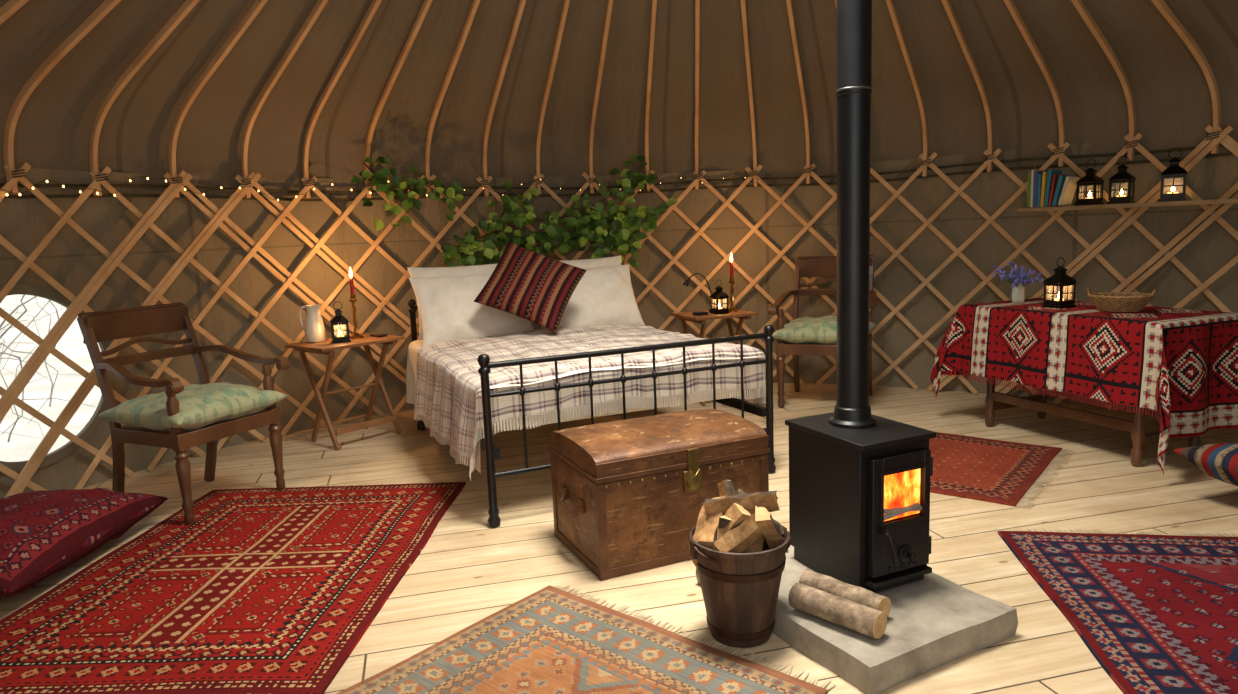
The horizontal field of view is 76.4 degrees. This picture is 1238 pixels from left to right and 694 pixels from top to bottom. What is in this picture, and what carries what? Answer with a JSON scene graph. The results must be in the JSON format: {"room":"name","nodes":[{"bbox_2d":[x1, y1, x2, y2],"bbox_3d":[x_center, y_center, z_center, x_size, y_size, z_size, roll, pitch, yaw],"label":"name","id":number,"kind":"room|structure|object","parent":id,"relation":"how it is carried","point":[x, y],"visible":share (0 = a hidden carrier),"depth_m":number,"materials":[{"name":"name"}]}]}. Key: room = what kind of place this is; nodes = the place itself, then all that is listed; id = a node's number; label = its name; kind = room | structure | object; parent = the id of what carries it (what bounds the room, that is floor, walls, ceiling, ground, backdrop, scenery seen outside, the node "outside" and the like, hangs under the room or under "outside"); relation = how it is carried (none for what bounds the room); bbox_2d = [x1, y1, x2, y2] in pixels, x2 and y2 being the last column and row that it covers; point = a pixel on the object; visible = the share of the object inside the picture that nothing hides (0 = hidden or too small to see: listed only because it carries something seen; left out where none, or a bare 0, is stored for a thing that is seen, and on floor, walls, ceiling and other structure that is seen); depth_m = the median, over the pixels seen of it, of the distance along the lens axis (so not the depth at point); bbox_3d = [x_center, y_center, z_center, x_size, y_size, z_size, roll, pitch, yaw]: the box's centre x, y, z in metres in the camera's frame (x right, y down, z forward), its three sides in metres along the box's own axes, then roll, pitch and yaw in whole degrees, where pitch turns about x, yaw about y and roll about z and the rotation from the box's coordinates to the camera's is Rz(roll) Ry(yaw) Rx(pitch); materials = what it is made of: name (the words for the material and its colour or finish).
{"room":"traditional dwelling","nodes":[
{"label":"traditional dwelling","id":0,"kind":"room"},
{"bbox_2d":[0,0,1237,198],"bbox_3d":[0.287,-1.887,2.849,7.256,2.270,6.840,-2,8,0],"label":"ceiling","id":1,"kind":"structure","parent":0,"point":[1170,89],"depth_m":5.07,"materials":[{"name":"beige fabric"}]},
{"bbox_2d":[0,0,1220,197],"bbox_3d":[0.305,-1.776,3.038,7.366,1.995,6.627,-2,8,0],"label":"rafters","id":2,"kind":"object","parent":1,"relation":"attached to","point":[9,8],"visible":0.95,"depth_m":4.77,"materials":[{"name":"brown wood"}]},
{"bbox_2d":[0,383,1237,693],"bbox_3d":[0.399,0.877,3.046,7.500,0.060,7.500,-2,8,0],"label":"floor","id":3,"kind":"structure","parent":0,"point":[468,570],"depth_m":3.44,"materials":[{"name":"brown wood"}]},
{"bbox_2d":[0,488,167,598],"bbox_3d":[-2.500,0.796,3.257,0.720,0.291,0.980,-2,8,0],"label":"floor cushion","id":4,"kind":"object","parent":3,"relation":"on","point":[43,533],"visible":1,"depth_m":3.19,"materials":[{"name":"red fabric"}]},
{"bbox_2d":[0,481,465,693],"bbox_3d":[-1.515,0.886,3.244,1.372,0.014,2.002,-2,8,1],"label":"area rug","id":5,"kind":"object","parent":3,"relation":"on","point":[268,590],"visible":0.99,"depth_m":2.91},
{"bbox_2d":[77,303,289,524],"bbox_3d":[-2.186,0.304,3.997,0.761,1.009,0.678,2,9,25],"label":"armchair","id":6,"kind":"object","parent":5,"relation":"on","point":[180,418],"visible":0.98,"depth_m":3.87,"materials":[{"name":"brown wood"}]},
{"bbox_2d":[285,333,404,450],"bbox_3d":[-1.770,0.283,5.187,0.444,0.661,0.600,5,11,39],"label":"folding side table","id":7,"kind":"object","parent":3,"relation":"on","point":[326,347],"visible":0.91,"depth_m":5.09,"materials":[{"name":"brown wood"}]},
{"bbox_2d":[299,303,325,341],"bbox_3d":[-1.986,-0.161,5.115,0.145,0.244,0.126,6,12,44],"label":"jug","id":8,"kind":"object","parent":7,"relation":"on","point":[314,328],"visible":1,"depth_m":5.07,"materials":[{"name":"white ceramic"}]},
{"bbox_2d":[330,301,350,342],"bbox_3d":[-1.795,-0.163,5.048,0.112,0.260,0.112,-6,9,-23],"label":"candle lantern","id":9,"kind":"object","parent":7,"relation":"on","point":[338,319],"visible":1,"depth_m":5.02,"materials":[{"name":"metal"}]},
{"bbox_2d":[349,268,362,337],"bbox_3d":[-1.762,-0.295,5.220,0.090,0.468,0.090,-2,8,0],"label":"brass candlestick","id":10,"kind":"object","parent":7,"relation":"on","point":[352,300],"visible":0.99,"depth_m":5.22,"materials":[{"name":"gold metal"}]},
{"bbox_2d":[370,333,386,336],"bbox_3d":[-1.614,-0.079,5.281,0.120,0.011,0.065,6,12,44],"label":"mobile phone","id":11,"kind":"object","parent":7,"relation":"on","point":[377,334],"visible":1,"depth_m":5.26,"materials":[{"name":"plastic"}]},
{"bbox_2d":[336,585,834,693],"bbox_3d":[-0.456,1.052,1.842,1.112,0.014,2.029,5,11,40],"label":"area rug","id":12,"kind":"object","parent":3,"relation":"on","point":[551,640],"visible":1,"depth_m":2.38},
{"bbox_2d":[406,256,775,526],"bbox_3d":[-0.324,0.067,4.695,1.723,1.115,2.090,-6,9,-24],"label":"double bed","id":13,"kind":"object","parent":3,"relation":"on","point":[472,366],"visible":0.94,"depth_m":4.07,"materials":[{"name":"beige fabric"}]},
{"bbox_2d":[473,241,586,332],"bbox_3d":[-0.556,-0.391,4.994,0.664,0.569,0.351,-1,9,8],"label":"cushion","id":14,"kind":"object","parent":13,"relation":"on","point":[534,287],"visible":1,"depth_m":4.91,"materials":[{"name":"fabric"}]},
{"bbox_2d":[0,125,1237,497],"bbox_3d":[0.361,-0.061,3.144,7.174,1.770,6.706,-2,8,0],"label":"lattice trellis","id":15,"kind":"object","parent":3,"relation":"on","point":[46,346],"visible":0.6,"depth_m":5.14,"materials":[{"name":"brown wood"}]},
{"bbox_2d":[1,176,767,200],"bbox_3d":[-1.200,-1.112,5.399,4.913,0.152,0.998,-7,10,-30],"label":"string lights","id":16,"kind":"object","parent":15,"relation":"hanging from","point":[63,186],"visible":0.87,"depth_m":5.10,"materials":[{"name":"metal"}]},
{"bbox_2d":[350,154,677,267],"bbox_3d":[-0.734,-0.953,5.917,2.386,0.962,0.460,-5,9,-16],"label":"garland","id":17,"kind":"object","parent":15,"relation":"hanging from","point":[592,222],"visible":0.91,"depth_m":6.01,"materials":[{"name":"green plant"}]},
{"bbox_2d":[0,131,1233,200],"bbox_3d":[0.331,-0.819,3.033,7.197,0.144,6.725,-2,8,0],"label":"band","id":18,"kind":"object","parent":15,"relation":"attached to","point":[1220,145],"visible":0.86,"depth_m":5.41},
{"bbox_2d":[0,143,1237,497],"bbox_3d":[0.359,-0.043,3.122,7.304,1.740,6.874,-2,8,0],"label":"canvas","id":19,"kind":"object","parent":15,"relation":"attached to","point":[68,258],"visible":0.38,"depth_m":5.55},
{"bbox_2d":[1017,164,1237,211],"bbox_3d":[3.085,-1.006,4.790,0.186,0.312,1.212,-9,11,-37],"label":"display shelf","id":20,"kind":"object","parent":15,"relation":"attached to","point":[1217,201],"visible":0.98,"depth_m":4.71,"materials":[{"name":"brown wood"}]},
{"bbox_2d":[1027,170,1079,206],"bbox_3d":[2.825,-1.037,5.119,0.150,0.240,0.259,-9,11,-37],"label":"books","id":21,"kind":"object","parent":20,"relation":"in","point":[1048,188],"visible":1,"depth_m":5.08,"materials":[{"name":"multicoloured paper"}]},
{"bbox_2d":[1075,159,1104,205],"bbox_3d":[2.962,-1.035,4.946,0.121,0.281,0.121,-9,11,-37],"label":"candle lantern","id":22,"kind":"object","parent":20,"relation":"on","point":[1090,178],"visible":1,"depth_m":4.93,"materials":[{"name":"metal"}]},
{"bbox_2d":[1107,156,1135,203],"bbox_3d":[3.072,-1.021,4.804,0.123,0.286,0.123,6,12,43],"label":"candle lantern","id":23,"kind":"object","parent":20,"relation":"on","point":[1122,176],"visible":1,"depth_m":4.78,"materials":[{"name":"metal"}]},
{"bbox_2d":[1158,148,1187,201],"bbox_3d":[3.238,-1.006,4.591,0.132,0.307,0.132,4,10,35],"label":"candle lantern","id":24,"kind":"object","parent":20,"relation":"on","point":[1174,170],"visible":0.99,"depth_m":4.56,"materials":[{"name":"metal"}]},
{"bbox_2d":[549,409,769,580],"bbox_3d":[0.152,0.569,3.281,0.803,0.498,0.550,-6,9,-24],"label":"trunk","id":25,"kind":"object","parent":3,"relation":"on","point":[628,495],"visible":0.97,"depth_m":3.06,"materials":[{"name":"brown wood"}]},
{"bbox_2d":[671,310,758,405],"bbox_3d":[0.723,0.072,5.939,0.520,0.660,0.414,-6,9,-22],"label":"folding side table","id":26,"kind":"object","parent":3,"relation":"on","point":[741,314],"visible":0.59,"depth_m":5.79,"materials":[{"name":"brown wood"}]},
{"bbox_2d":[683,273,713,310],"bbox_3d":[0.616,-0.416,5.981,0.271,0.296,0.069,-4,9,-11],"label":"reading lamp","id":27,"kind":"object","parent":26,"relation":"on","point":[686,283],"visible":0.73,"depth_m":5.95,"materials":[{"name":"black metal"}]},
{"bbox_2d":[692,311,708,314],"bbox_3d":[0.600,-0.248,5.791,0.100,0.020,0.070,-5,9,-17],"label":"notebook","id":28,"kind":"object","parent":26,"relation":"on","point":[700,312],"visible":1,"depth_m":5.76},
{"bbox_2d":[710,280,728,313],"bbox_3d":[0.743,-0.374,5.834,0.106,0.247,0.106,-6,9,-23],"label":"candle lantern","id":29,"kind":"object","parent":26,"relation":"on","point":[719,294],"visible":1,"depth_m":5.81,"materials":[{"name":"metal"}]},
{"bbox_2d":[728,254,737,310],"bbox_3d":[0.851,-0.491,5.939,0.090,0.438,0.090,-2,8,0],"label":"brass candlestick","id":30,"kind":"object","parent":26,"relation":"on","point":[732,308],"visible":0.99,"depth_m":5.93,"materials":[{"name":"gold metal"}]},
{"bbox_2d":[689,480,791,647],"bbox_3d":[0.383,0.680,2.499,0.314,0.483,0.314,3,10,30],"label":"bucket","id":31,"kind":"object","parent":3,"relation":"on","point":[737,548],"visible":1,"depth_m":2.42,"materials":[{"name":"brown wood"}]},
{"bbox_2d":[768,255,876,407],"bbox_3d":[1.508,-0.116,5.702,0.705,1.048,0.790,1,9,24],"label":"armchair","id":32,"kind":"object","parent":3,"relation":"on","point":[803,335],"visible":0.7,"depth_m":5.56,"materials":[{"name":"brown wood"}]},
{"bbox_2d":[695,545,1017,693],"bbox_3d":[0.762,0.842,2.675,0.645,0.089,0.862,-7,10,-28],"label":"hearth stone slab","id":33,"kind":"object","parent":3,"relation":"on","point":[933,621],"visible":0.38,"depth_m":2.37,"materials":[{"name":"grey stone"}]},
{"bbox_2d":[788,569,890,638],"bbox_3d":[0.687,0.791,2.449,0.193,0.082,0.336,-10,11,-42],"label":"firewood logs","id":34,"kind":"object","parent":33,"relation":"on","point":[861,610],"visible":1,"depth_m":2.40,"materials":[{"name":"brown wood"}]},
{"bbox_2d":[785,0,935,592],"bbox_3d":[0.785,-0.862,2.493,0.308,3.330,0.474,-6,9,-24],"label":"wood-burning stove","id":35,"kind":"object","parent":33,"relation":"on","point":[859,480],"visible":1,"depth_m":2.58,"materials":[{"name":"black"}]},
{"bbox_2d":[929,432,1075,508],"bbox_3d":[1.726,0.606,4.259,1.151,0.014,1.081,4,11,38],"label":"rug","id":36,"kind":"object","parent":3,"relation":"on","point":[975,468],"visible":0.54,"depth_m":4.07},
{"bbox_2d":[930,298,1237,474],"bbox_3d":[2.658,0.158,4.486,0.883,0.760,1.500,-6,9,-21],"label":"table","id":37,"kind":"object","parent":3,"relation":"on","point":[1179,366],"visible":0.92,"depth_m":4.04,"materials":[{"name":"red fabric"}]},
{"bbox_2d":[991,261,1043,300],"bbox_3d":[2.454,-0.399,4.828,0.307,0.252,0.238,-2,8,0],"label":"vase","id":38,"kind":"object","parent":37,"relation":"on","point":[1016,281],"visible":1,"depth_m":4.81,"materials":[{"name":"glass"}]},
{"bbox_2d":[1042,257,1076,307],"bbox_3d":[2.537,-0.373,4.528,0.123,0.286,0.123,-6,9,-23],"label":"candle lantern","id":39,"kind":"object","parent":37,"relation":"on","point":[1059,279],"visible":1,"depth_m":4.50,"materials":[{"name":"metal"}]},
{"bbox_2d":[1087,288,1155,311],"bbox_3d":[2.701,-0.255,4.241,0.314,0.119,0.246,5,11,40],"label":"wicker basket","id":40,"kind":"object","parent":37,"relation":"on","point":[1112,301],"visible":1,"depth_m":4.18,"materials":[{"name":"brown wicker"}]},
{"bbox_2d":[995,528,1237,693],"bbox_3d":[2.022,0.898,2.215,1.262,0.014,2.036,-1,9,10],"label":"area rug","id":41,"kind":"object","parent":3,"relation":"on","point":[1158,613],"visible":1,"depth_m":2.63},
{"bbox_2d":[1173,443,1237,485],"bbox_3d":[2.824,0.537,3.352,0.543,0.239,0.560,-5,9,-20],"label":"floor cushion","id":42,"kind":"object","parent":3,"relation":"on","point":[1219,461],"visible":1,"depth_m":3.38,"materials":[{"name":"multicoloured fabric"}]},
{"label":"outside","id":43,"kind":"structure","parent":0,"visible":0},
{"bbox_2d":[0,285,116,471],"bbox_3d":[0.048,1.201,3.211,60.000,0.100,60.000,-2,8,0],"label":"round window","id":44,"kind":"structure","parent":43,"point":[19,448],"depth_m":10.05,"materials":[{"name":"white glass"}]},
{"bbox_2d":[0,295,96,441],"bbox_3d":[-7.065,0.290,4.837,7.049,2.623,8.102,-2,8,4],"label":"tree","id":45,"kind":"object","parent":44,"relation":"on","point":[17,307],"visible":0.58,"depth_m":5.86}
]}

